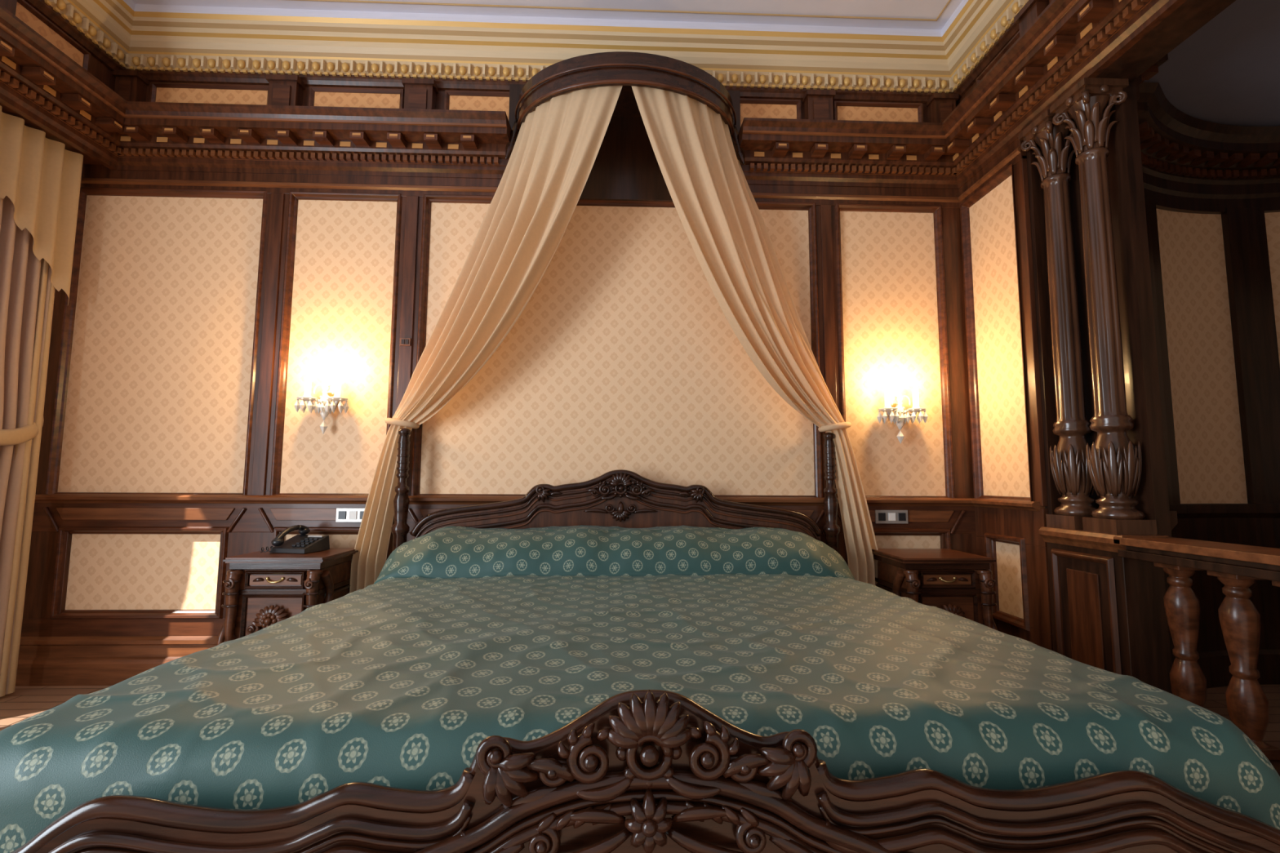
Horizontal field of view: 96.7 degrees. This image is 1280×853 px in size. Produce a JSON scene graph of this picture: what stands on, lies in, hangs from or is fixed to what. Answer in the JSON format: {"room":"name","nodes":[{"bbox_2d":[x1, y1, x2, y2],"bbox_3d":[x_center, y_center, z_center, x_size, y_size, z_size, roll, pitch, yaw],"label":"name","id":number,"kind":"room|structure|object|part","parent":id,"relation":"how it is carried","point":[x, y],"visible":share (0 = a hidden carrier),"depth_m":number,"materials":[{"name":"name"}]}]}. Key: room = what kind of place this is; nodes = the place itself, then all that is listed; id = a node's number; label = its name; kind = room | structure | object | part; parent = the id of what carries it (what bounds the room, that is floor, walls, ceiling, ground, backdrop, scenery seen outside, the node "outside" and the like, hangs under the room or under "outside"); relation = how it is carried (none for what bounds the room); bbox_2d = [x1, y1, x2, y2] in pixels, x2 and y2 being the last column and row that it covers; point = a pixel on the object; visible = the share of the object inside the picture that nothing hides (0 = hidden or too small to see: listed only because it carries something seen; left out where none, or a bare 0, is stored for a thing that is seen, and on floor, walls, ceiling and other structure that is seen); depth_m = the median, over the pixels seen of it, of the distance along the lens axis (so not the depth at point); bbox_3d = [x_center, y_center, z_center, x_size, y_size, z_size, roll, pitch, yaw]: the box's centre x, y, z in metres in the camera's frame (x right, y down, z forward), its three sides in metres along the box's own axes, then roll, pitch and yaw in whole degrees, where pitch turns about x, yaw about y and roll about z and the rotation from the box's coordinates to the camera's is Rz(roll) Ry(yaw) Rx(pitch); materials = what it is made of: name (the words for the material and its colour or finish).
{"room":"historic interior","nodes":[
{"label":"historic interior","id":0,"kind":"room"},
{"bbox_2d":[0,102,102,164],"bbox_3d":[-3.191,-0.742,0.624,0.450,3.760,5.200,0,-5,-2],"label":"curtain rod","id":1,"kind":"structure","parent":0,"point":[86,159],"depth_m":3.00,"materials":[{"name":"wood"}]},
{"bbox_2d":[0,105,83,697],"bbox_3d":[-3.115,-0.176,2.015,0.186,2.850,2.175,1,-5,-4],"label":"window curtain","id":2,"kind":"object","parent":1,"relation":"hanging from","point":[40,179],"visible":1,"depth_m":2.89,"materials":[{"name":"beige fabric"}]},
{"bbox_2d":[57,195,946,609],"bbox_3d":[-0.689,-0.472,3.397,5.640,3.760,0.200,0,-5,-2],"label":"wall","id":3,"kind":"structure","parent":0,"point":[624,354],"depth_m":3.28,"materials":[{"name":"paper"}]},
{"bbox_2d":[293,367,348,433],"bbox_3d":[-1.754,-0.142,3.154,0.290,0.372,0.151,0,-5,-2],"label":"wall sconce","id":4,"kind":"object","parent":3,"relation":"attached to","point":[329,402],"visible":1,"depth_m":3.14,"materials":[{"name":"glass"}]},
{"bbox_2d":[335,507,364,522],"bbox_3d":[-1.578,0.488,3.133,0.185,0.076,0.016,0,-5,-2],"label":"wall socket","id":5,"kind":"object","parent":3,"relation":"attached to","point":[343,514],"visible":0.76,"depth_m":3.13,"materials":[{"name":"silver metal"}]},
{"bbox_2d":[399,337,410,346],"bbox_3d":[-1.333,-0.481,3.230,0.060,0.044,0.014,0,-5,-2],"label":"light switch","id":6,"kind":"object","parent":3,"relation":"attached to","point":[403,341],"visible":1,"depth_m":3.23,"materials":[{"name":"brown plastic"}]},
{"bbox_2d":[15,138,1053,686],"bbox_3d":[-0.668,-0.089,2.980,5.260,2.920,0.560,0,-5,-2],"label":"panelling","id":7,"kind":"object","parent":3,"relation":"attached to","point":[59,646],"depth_m":3.20,"materials":[{"name":"brown wood"}]},
{"bbox_2d":[44,0,1028,93],"bbox_3d":[-0.461,-2.421,1.073,5.010,0.305,4.800,0,-5,-2],"label":"crown molding","id":8,"kind":"structure","parent":3,"relation":"attached to","point":[147,37],"depth_m":3.32,"materials":[{"name":"beige paint"}]},
{"bbox_2d":[0,0,1186,201],"bbox_3d":[-0.463,-1.921,1.026,5.010,0.730,4.800,0,-5,-2],"label":"crown molding","id":9,"kind":"structure","parent":3,"relation":"attached to","point":[53,75],"depth_m":3.26,"materials":[{"name":"brown wood"}]},
{"bbox_2d":[349,51,878,592],"bbox_3d":[-0.098,-0.304,3.040,2.870,3.245,0.527,0,-5,-2],"label":"canopy","id":10,"kind":"object","parent":3,"relation":"attached to","point":[566,110],"depth_m":3.06,"materials":[{"name":"beige fabric"}]},
{"bbox_2d":[875,510,907,524],"bbox_3d":[1.430,0.513,3.232,0.185,0.076,0.016,0,-5,-2],"label":"wall socket","id":11,"kind":"object","parent":3,"relation":"attached to","point":[900,517],"visible":1,"depth_m":3.23,"materials":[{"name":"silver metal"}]},
{"bbox_2d":[876,378,928,444],"bbox_3d":[1.494,-0.086,3.258,0.290,0.372,0.151,0,-5,-2],"label":"wall sconce","id":12,"kind":"object","parent":3,"relation":"attached to","point":[895,411],"visible":1,"depth_m":3.24,"materials":[{"name":"glass"}]},
{"bbox_2d":[131,0,962,29],"bbox_3d":[1.088,-2.619,1.043,9.000,0.100,5.400,0,-5,-2],"label":"ceiling","id":13,"kind":"structure","parent":0,"point":[917,9],"depth_m":3.23,"materials":[{"name":"paint"}]},
{"bbox_2d":[0,684,1279,748],"bbox_3d":[1.068,1.224,0.686,9.000,0.100,5.400,0,-5,-2],"label":"floor","id":14,"kind":"structure","parent":0,"point":[26,702],"depth_m":2.81,"materials":[{"name":"brown wood"}]},
{"bbox_2d":[216,547,358,645],"bbox_3d":[-1.743,0.997,2.837,0.472,0.720,0.431,0,-5,-2],"label":"nightstand","id":15,"kind":"object","parent":14,"relation":"on","point":[263,590],"visible":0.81,"depth_m":2.70,"materials":[{"name":"brown wood"}]},
{"bbox_2d":[260,524,329,553],"bbox_3d":[-1.758,0.576,2.921,0.204,0.130,0.276,-1,-5,11],"label":"desk telephone","id":16,"kind":"object","parent":15,"relation":"on","point":[303,543],"visible":1,"depth_m":2.91,"materials":[{"name":"black plastic"}]},
{"bbox_2d":[0,427,1279,852],"bbox_3d":[-0.046,0.610,2.006,2.510,1.355,2.213,1,-5,-3],"label":"bed","id":17,"kind":"object","parent":14,"relation":"on","point":[620,660],"visible":1,"depth_m":1.06,"materials":[{"name":"teal fabric"}]},
{"bbox_3d":[-0.106,0.684,3.064,2.229,0.902,0.088,1,-5,-3],"label":"headboard","id":18,"kind":"part","parent":17,"relation":"part of","materials":[{"name":"brown wood"}]},
{"bbox_2d":[0,524,1279,852],"bbox_3d":[-0.048,0.841,1.998,2.516,0.814,2.085,1,-5,-3],"label":"bedspread","id":19,"kind":"object","parent":17,"relation":"on","point":[464,636],"depth_m":1.23,"materials":[{"name":"teal fabric"}]},
{"bbox_3d":[0.011,0.812,0.937,2.300,0.757,0.128,1,-5,-3],"label":"footboard","id":20,"kind":"part","parent":17,"relation":"part of","materials":[{"name":"brown wood"}]},
{"bbox_2d":[871,548,998,631],"bbox_3d":[1.515,1.024,2.945,0.472,0.720,0.431,0,-5,-2],"label":"nightstand","id":21,"kind":"object","parent":14,"relation":"on","point":[958,583],"visible":0.45,"depth_m":2.81,"materials":[{"name":"brown wood"}]},
{"bbox_2d":[1038,526,1279,776],"bbox_3d":[2.050,0.790,1.277,0.225,0.885,2.790,0,-5,-2],"label":"balustrade","id":22,"kind":"object","parent":14,"relation":"on","point":[1112,610],"visible":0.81,"depth_m":2.25,"materials":[{"name":"brown wood"}]},
{"bbox_2d":[1017,109,1097,529],"bbox_3d":[2.026,-0.513,2.713,0.204,1.975,0.204,0,-5,-2],"label":"carved column","id":23,"kind":"structure","parent":22,"relation":"on","point":[1068,463],"depth_m":2.68,"materials":[{"name":"brown wood"}]},
{"bbox_2d":[1049,77,1157,534],"bbox_3d":[2.033,-0.533,2.500,0.204,1.975,0.204,0,-5,-2],"label":"carved column","id":24,"kind":"structure","parent":22,"relation":"on","point":[1114,465],"depth_m":2.46,"materials":[{"name":"brown wood"}]},
{"bbox_2d":[968,175,1030,618],"bbox_3d":[2.052,-0.483,3.119,0.180,3.760,0.540,0,-5,-2],"label":"wall","id":25,"kind":"structure","parent":0,"point":[1002,420],"depth_m":3.09,"materials":[{"name":"paper"}]},
{"bbox_2d":[1026,0,1235,666],"bbox_3d":[2.150,-0.723,0.531,0.200,3.760,4.660,0,-5,-2],"label":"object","id":26,"kind":"structure","parent":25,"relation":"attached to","point":[1124,162],"depth_m":2.47,"materials":[{"name":"brown wood"}]},
{"bbox_2d":[1142,0,1279,126],"bbox_3d":[3.739,-1.866,1.917,3.090,0.050,3.500,0,-5,-2],"label":"ceiling","id":27,"kind":"structure","parent":0,"point":[1227,72],"depth_m":2.81,"materials":[{"name":"grey paint"}]},
{"bbox_2d":[1155,208,1279,503],"bbox_3d":[3.743,-0.419,2.310,3.244,3.500,1.921,-4,-7,42],"label":"wall","id":28,"kind":"structure","parent":0,"point":[1211,468],"depth_m":3.31,"materials":[{"name":"paper"}]},
{"bbox_2d":[1131,53,1279,688],"bbox_3d":[3.743,-0.240,2.293,3.244,3.140,1.921,-4,-7,42],"label":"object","id":29,"kind":"structure","parent":28,"relation":"attached to","point":[1190,164],"depth_m":3.24,"materials":[{"name":"brown wood"}]}
]}

